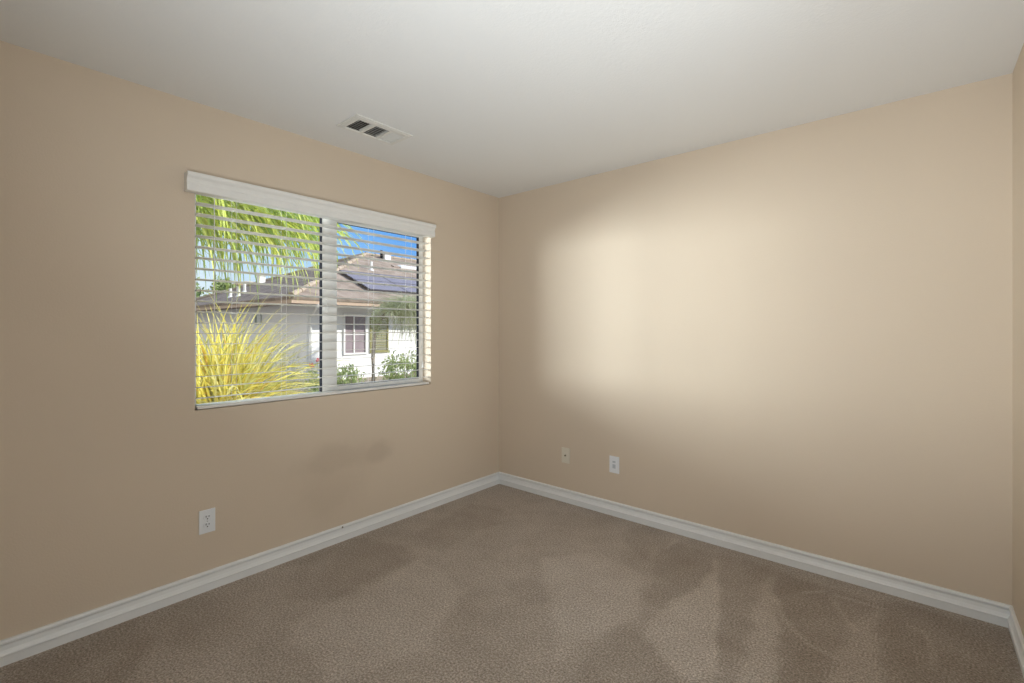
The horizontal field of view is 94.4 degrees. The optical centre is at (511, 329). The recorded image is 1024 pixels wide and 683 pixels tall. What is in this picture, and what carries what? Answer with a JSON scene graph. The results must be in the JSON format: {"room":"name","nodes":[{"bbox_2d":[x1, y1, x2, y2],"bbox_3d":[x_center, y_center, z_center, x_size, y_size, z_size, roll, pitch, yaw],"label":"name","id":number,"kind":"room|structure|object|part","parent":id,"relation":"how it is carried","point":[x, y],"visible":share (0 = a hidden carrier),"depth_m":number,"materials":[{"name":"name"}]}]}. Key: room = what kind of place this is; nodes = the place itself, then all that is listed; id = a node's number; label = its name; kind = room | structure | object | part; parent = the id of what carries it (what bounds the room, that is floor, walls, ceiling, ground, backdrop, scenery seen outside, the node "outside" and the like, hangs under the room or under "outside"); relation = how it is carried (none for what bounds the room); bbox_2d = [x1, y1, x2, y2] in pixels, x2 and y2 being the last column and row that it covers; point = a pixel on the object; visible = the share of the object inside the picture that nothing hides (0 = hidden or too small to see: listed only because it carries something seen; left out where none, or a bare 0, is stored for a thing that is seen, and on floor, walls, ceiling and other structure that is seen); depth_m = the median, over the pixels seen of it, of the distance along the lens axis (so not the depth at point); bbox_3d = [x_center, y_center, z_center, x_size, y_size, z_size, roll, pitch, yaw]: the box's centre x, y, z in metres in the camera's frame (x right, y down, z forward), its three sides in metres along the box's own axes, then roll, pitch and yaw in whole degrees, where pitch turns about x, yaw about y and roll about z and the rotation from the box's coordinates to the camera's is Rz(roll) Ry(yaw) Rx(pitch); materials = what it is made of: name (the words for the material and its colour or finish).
{"room":"empty bedroom","nodes":[
{"label":"empty bedroom","id":0,"kind":"room"},
{"bbox_2d":[0,41,498,639],"bbox_3d":[-1.255,0.090,2.834,0.150,2.680,3.650,0,0,41],"label":"wall","id":1,"kind":"structure","parent":0,"point":[109,464],"depth_m":2.22,"materials":[{"name":"beige paint"}]},
{"bbox_2d":[199,508,214,534],"bbox_3d":[-1.534,0.962,2.386,0.008,0.117,0.072,0,0,41],"label":"power outlet","id":2,"kind":"object","parent":1,"relation":"attached to","point":[206,517],"visible":1,"depth_m":2.38,"materials":[{"name":"white plastic"}]},
{"bbox_2d":[203,514,210,520],"bbox_3d":[-1.532,0.943,2.384,0.002,0.027,0.034,0,0,41],"label":"receptacle","id":3,"kind":"object","parent":2,"relation":"attached to","point":[206,517],"depth_m":2.38,"materials":[{"name":"white plastic"}]},
{"bbox_2d":[204,522,210,527],"bbox_3d":[-1.532,0.982,2.384,0.002,0.027,0.034,0,0,41],"label":"receptacle","id":4,"kind":"object","parent":2,"relation":"attached to","point":[206,524],"depth_m":2.38,"materials":[{"name":"white plastic"}]},
{"bbox_2d":[0,472,498,666],"bbox_3d":[-1.191,1.261,2.779,0.018,0.098,3.350,0,0,41],"label":"baseboard","id":5,"kind":"structure","parent":1,"relation":"attached to","point":[21,646],"depth_m":2.37,"materials":[{"name":"white paint"}]},
{"bbox_2d":[195,194,422,404],"bbox_3d":[-1.165,-0.175,2.987,0.051,1.150,1.500,0,0,41],"label":"window","id":6,"kind":"structure","parent":1,"relation":"in","point":[324,336],"depth_m":2.99,"materials":[{"name":"white plastic"}]},
{"bbox_2d":[184,170,435,409],"bbox_3d":[-1.103,-0.185,2.904,0.129,1.164,1.546,0,0,41],"label":"blind","id":7,"kind":"object","parent":6,"relation":"attached to","point":[201,184],"visible":0.94,"depth_m":2.73,"materials":[{"name":"white wood"}]},
{"bbox_3d":[-1.475,-0.153,2.516,0.067,1.074,0.002,0,0,41],"label":"ladder cord","id":8,"kind":"part","parent":7,"relation":"part of","materials":[{"name":"white fabric"}]},
{"bbox_3d":[-1.306,-0.153,2.714,0.067,1.074,0.002,0,0,41],"label":"ladder cord","id":9,"kind":"part","parent":7,"relation":"part of","materials":[{"name":"white fabric"}]},
{"bbox_3d":[-1.113,-0.715,2.942,0.058,0.054,1.488,0,0,40],"label":"head rail","id":10,"kind":"part","parent":7,"relation":"part of","materials":[{"name":"white wood"}]},
{"bbox_3d":[-1.112,0.389,2.942,0.060,0.016,1.476,0,0,40],"label":"rail","id":11,"kind":"part","parent":7,"relation":"part of","materials":[{"name":"white wood"}]},
{"bbox_3d":[-0.644,-0.228,3.429,0.002,0.915,0.009,0,0,41],"label":"lift cord","id":12,"kind":"part","parent":7,"relation":"part of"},
{"bbox_3d":[-0.944,-0.167,3.250,0.024,1.104,0.760,0,0,40],"label":"sliding sash","id":13,"kind":"part","parent":6,"relation":"part of","materials":[{"name":"white plastic"}]},
{"bbox_2d":[0,0,1023,197],"bbox_3d":[-0.042,-1.190,1.798,3.040,0.120,3.350,0,0,41],"label":"ceiling","id":14,"kind":"structure","parent":0,"point":[496,98],"depth_m":1.99,"materials":[{"name":"white paint"}]},
{"bbox_2d":[336,114,412,144],"bbox_3d":[-0.772,-1.276,2.682,0.210,0.308,0.362,0,0,41],"label":"ceiling vent","id":15,"kind":"object","parent":14,"relation":"in","point":[359,124],"visible":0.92,"depth_m":2.69,"materials":[{"name":"white metal"}]},
{"bbox_2d":[0,484,1023,682],"bbox_3d":[-0.042,1.360,1.798,3.040,0.100,3.350,0,0,41],"label":"floor","id":16,"kind":"structure","parent":0,"point":[499,583],"depth_m":2.12,"materials":[{"name":"beige carpet"}]},
{"bbox_2d":[499,73,1012,605],"bbox_3d":[1.094,0.090,3.129,3.040,2.680,0.150,0,0,41],"label":"wall","id":17,"kind":"structure","parent":0,"point":[800,337],"depth_m":2.62,"materials":[{"name":"beige paint"}]},
{"bbox_2d":[562,447,569,463],"bbox_3d":[0.406,0.955,3.608,0.072,0.117,0.016,0,0,41],"label":"cable jack","id":18,"kind":"object","parent":17,"relation":"attached to","point":[565,451],"visible":1,"depth_m":3.60,"materials":[{"name":"beige plastic"}]},
{"bbox_2d":[609,456,618,473],"bbox_3d":[0.721,0.950,3.344,0.076,0.118,0.008,0,0,41],"label":"outlet","id":19,"kind":"object","parent":17,"relation":"attached to","point":[613,460],"visible":1,"depth_m":3.34,"materials":[{"name":"white plastic"}]},
{"bbox_2d":[499,472,1011,627],"bbox_3d":[1.040,1.261,3.065,3.040,0.098,0.018,0,0,41],"label":"baseboard","id":20,"kind":"structure","parent":17,"relation":"attached to","point":[994,612],"depth_m":2.62,"materials":[{"name":"white paint"}]},
{"bbox_2d":[1013,44,1023,636],"bbox_3d":[1.171,0.090,0.762,0.150,2.680,3.650,0,0,41],"label":"wall","id":21,"kind":"structure","parent":0,"point":[1018,72],"depth_m":1.94,"materials":[{"name":"beige paint"}]},
{"bbox_2d":[1007,606,1023,677],"bbox_3d":[1.646,1.261,1.448,0.018,0.098,1.690,0,0,41],"label":"baseboard","id":22,"kind":"structure","parent":21,"relation":"attached to","point":[1016,634],"depth_m":1.93,"materials":[{"name":"white paint"}]},
{"label":"outside","id":23,"kind":"structure","parent":0,"visible":0},
{"bbox_2d":[263,374,410,393],"bbox_3d":[-31.139,1.810,37.135,89.849,0.300,130.000,0,0,40],"label":"ground","id":24,"kind":"structure","parent":23,"point":[368,379],"depth_m":15.58,"materials":[{"name":"soil"}]},
{"bbox_2d":[196,277,210,297],"bbox_3d":[-27.760,-1.642,39.640,3.627,6.703,3.549,0,0,13],"label":"tree","id":25,"kind":"object","parent":24,"relation":"on","point":[198,293],"visible":0.02,"depth_m":40.52,"materials":[{"name":"green plant"}]},
{"bbox_2d":[210,275,235,292],"bbox_3d":[-30.019,-2.022,49.329,3.326,7.464,2.699,0,0,41],"label":"tree","id":26,"kind":"object","parent":24,"relation":"on","point":[222,286],"visible":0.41,"depth_m":48.59,"materials":[{"name":"green plant"}]},
{"bbox_2d":[196,294,362,403],"bbox_3d":[-3.466,0.583,5.620,2.846,2.255,3.079,0,0,25],"label":"plant","id":27,"kind":"object","parent":24,"relation":"on","point":[228,350],"visible":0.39,"depth_m":5.48,"materials":[{"name":"yellow plant"}]},
{"bbox_2d":[250,331,318,395],"bbox_3d":[-4.037,0.822,8.100,2.076,1.737,2.035,0,0,-5],"label":"shrub","id":28,"kind":"object","parent":24,"relation":"on","point":[283,357],"visible":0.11,"depth_m":8.18,"materials":[{"name":"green plant"}]},
{"bbox_2d":[196,195,373,312],"bbox_3d":[-4.917,-0.359,6.187,6.234,4.143,5.439,0,0,-40],"label":"palm tree","id":29,"kind":"object","parent":24,"relation":"on","point":[203,199],"visible":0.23,"depth_m":6.64,"materials":[{"name":"green plant"}]},
{"bbox_2d":[196,250,415,380],"bbox_3d":[-3.702,-1.125,26.984,13.261,5.570,23.801,0,0,41],"label":"house","id":30,"kind":"structure","parent":24,"relation":"on","point":[311,331],"depth_m":16.81,"materials":[{"name":"white paint"}]},
{"bbox_3d":[-9.288,-0.390,17.380,0.460,0.340,0.022,0,0,40],"label":"pane","id":31,"kind":"part","parent":30,"relation":"part of","materials":[{"name":"grey glass"}]},
{"bbox_3d":[-5.392,0.140,16.290,0.022,1.340,0.820,0,0,40],"label":"pane","id":32,"kind":"part","parent":30,"relation":"part of","materials":[{"name":"grey glass"}]},
{"bbox_3d":[-5.633,-2.054,18.297,1.040,0.461,1.656,0,0,40],"label":"panel frame","id":33,"kind":"part","parent":30,"relation":"part of","materials":[{"name":"metal"}]},
{"bbox_3d":[-5.633,-2.053,18.297,1.013,0.440,1.640,0,0,40],"label":"solar panel","id":34,"kind":"part","parent":30,"relation":"part of","materials":[{"name":"blue glass"}]},
{"bbox_2d":[370,317,388,352],"bbox_3d":[-4.764,0.160,17.003,0.050,1.300,0.760,0,0,40],"label":"shutter","id":35,"kind":"object","parent":30,"relation":"hanging from","point":[385,344],"depth_m":17.11,"materials":[{"name":"yellow paint"}]},
{"bbox_3d":[-4.850,-1.633,17.629,1.013,0.440,1.640,0,0,40],"label":"solar panel","id":36,"kind":"part","parent":30,"relation":"part of","materials":[{"name":"blue glass"}]},
{"bbox_3d":[-4.850,-1.634,17.628,1.040,0.461,1.656,0,0,40],"label":"panel frame","id":37,"kind":"part","parent":30,"relation":"part of","materials":[{"name":"glass"}]},
{"bbox_2d":[383,254,390,259],"bbox_3d":[-6.208,-3.525,23.404,0.360,0.470,0.420,0,0,40],"label":"roof vent","id":38,"kind":"object","parent":30,"relation":"attached to","point":[385,256],"depth_m":23.28,"materials":[{"name":"white metal"}]},
{"bbox_3d":[-4.555,-2.053,19.560,1.013,0.440,1.640,0,0,40],"label":"solar panel","id":39,"kind":"part","parent":30,"relation":"part of","materials":[{"name":"blue glass"}]},
{"bbox_3d":[-3.772,-1.633,18.891,1.013,0.440,1.640,0,0,40],"label":"solar panel","id":40,"kind":"part","parent":30,"relation":"part of","materials":[{"name":"blue glass"}]},
{"bbox_2d":[305,358,318,392],"bbox_3d":[-4.631,1.172,11.090,0.526,1.085,0.583,0,0,-2],"label":"rose bush","id":41,"kind":"object","parent":24,"relation":"on","point":[317,359],"visible":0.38,"depth_m":11.04,"materials":[{"name":"green plant"}]},
{"bbox_2d":[337,363,365,384],"bbox_3d":[-4.566,1.333,13.114,0.969,0.876,0.978,0,0,41],"label":"shrub","id":42,"kind":"object","parent":24,"relation":"on","point":[344,371],"visible":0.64,"depth_m":12.95,"materials":[{"name":"green plant"}]},
{"bbox_2d":[361,292,415,380],"bbox_3d":[-2.971,0.217,14.950,3.532,2.992,3.165,0,0,-6],"label":"weeping tree","id":43,"kind":"object","parent":24,"relation":"on","point":[399,305],"visible":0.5,"depth_m":14.19,"materials":[{"name":"green plant"}]},
{"bbox_2d":[373,350,415,379],"bbox_3d":[-3.259,1.223,14.348,1.418,1.316,2.015,0,0,41],"label":"shrub","id":44,"kind":"object","parent":24,"relation":"on","point":[411,365],"visible":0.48,"depth_m":14.02,"materials":[{"name":"green plant"}]}
]}

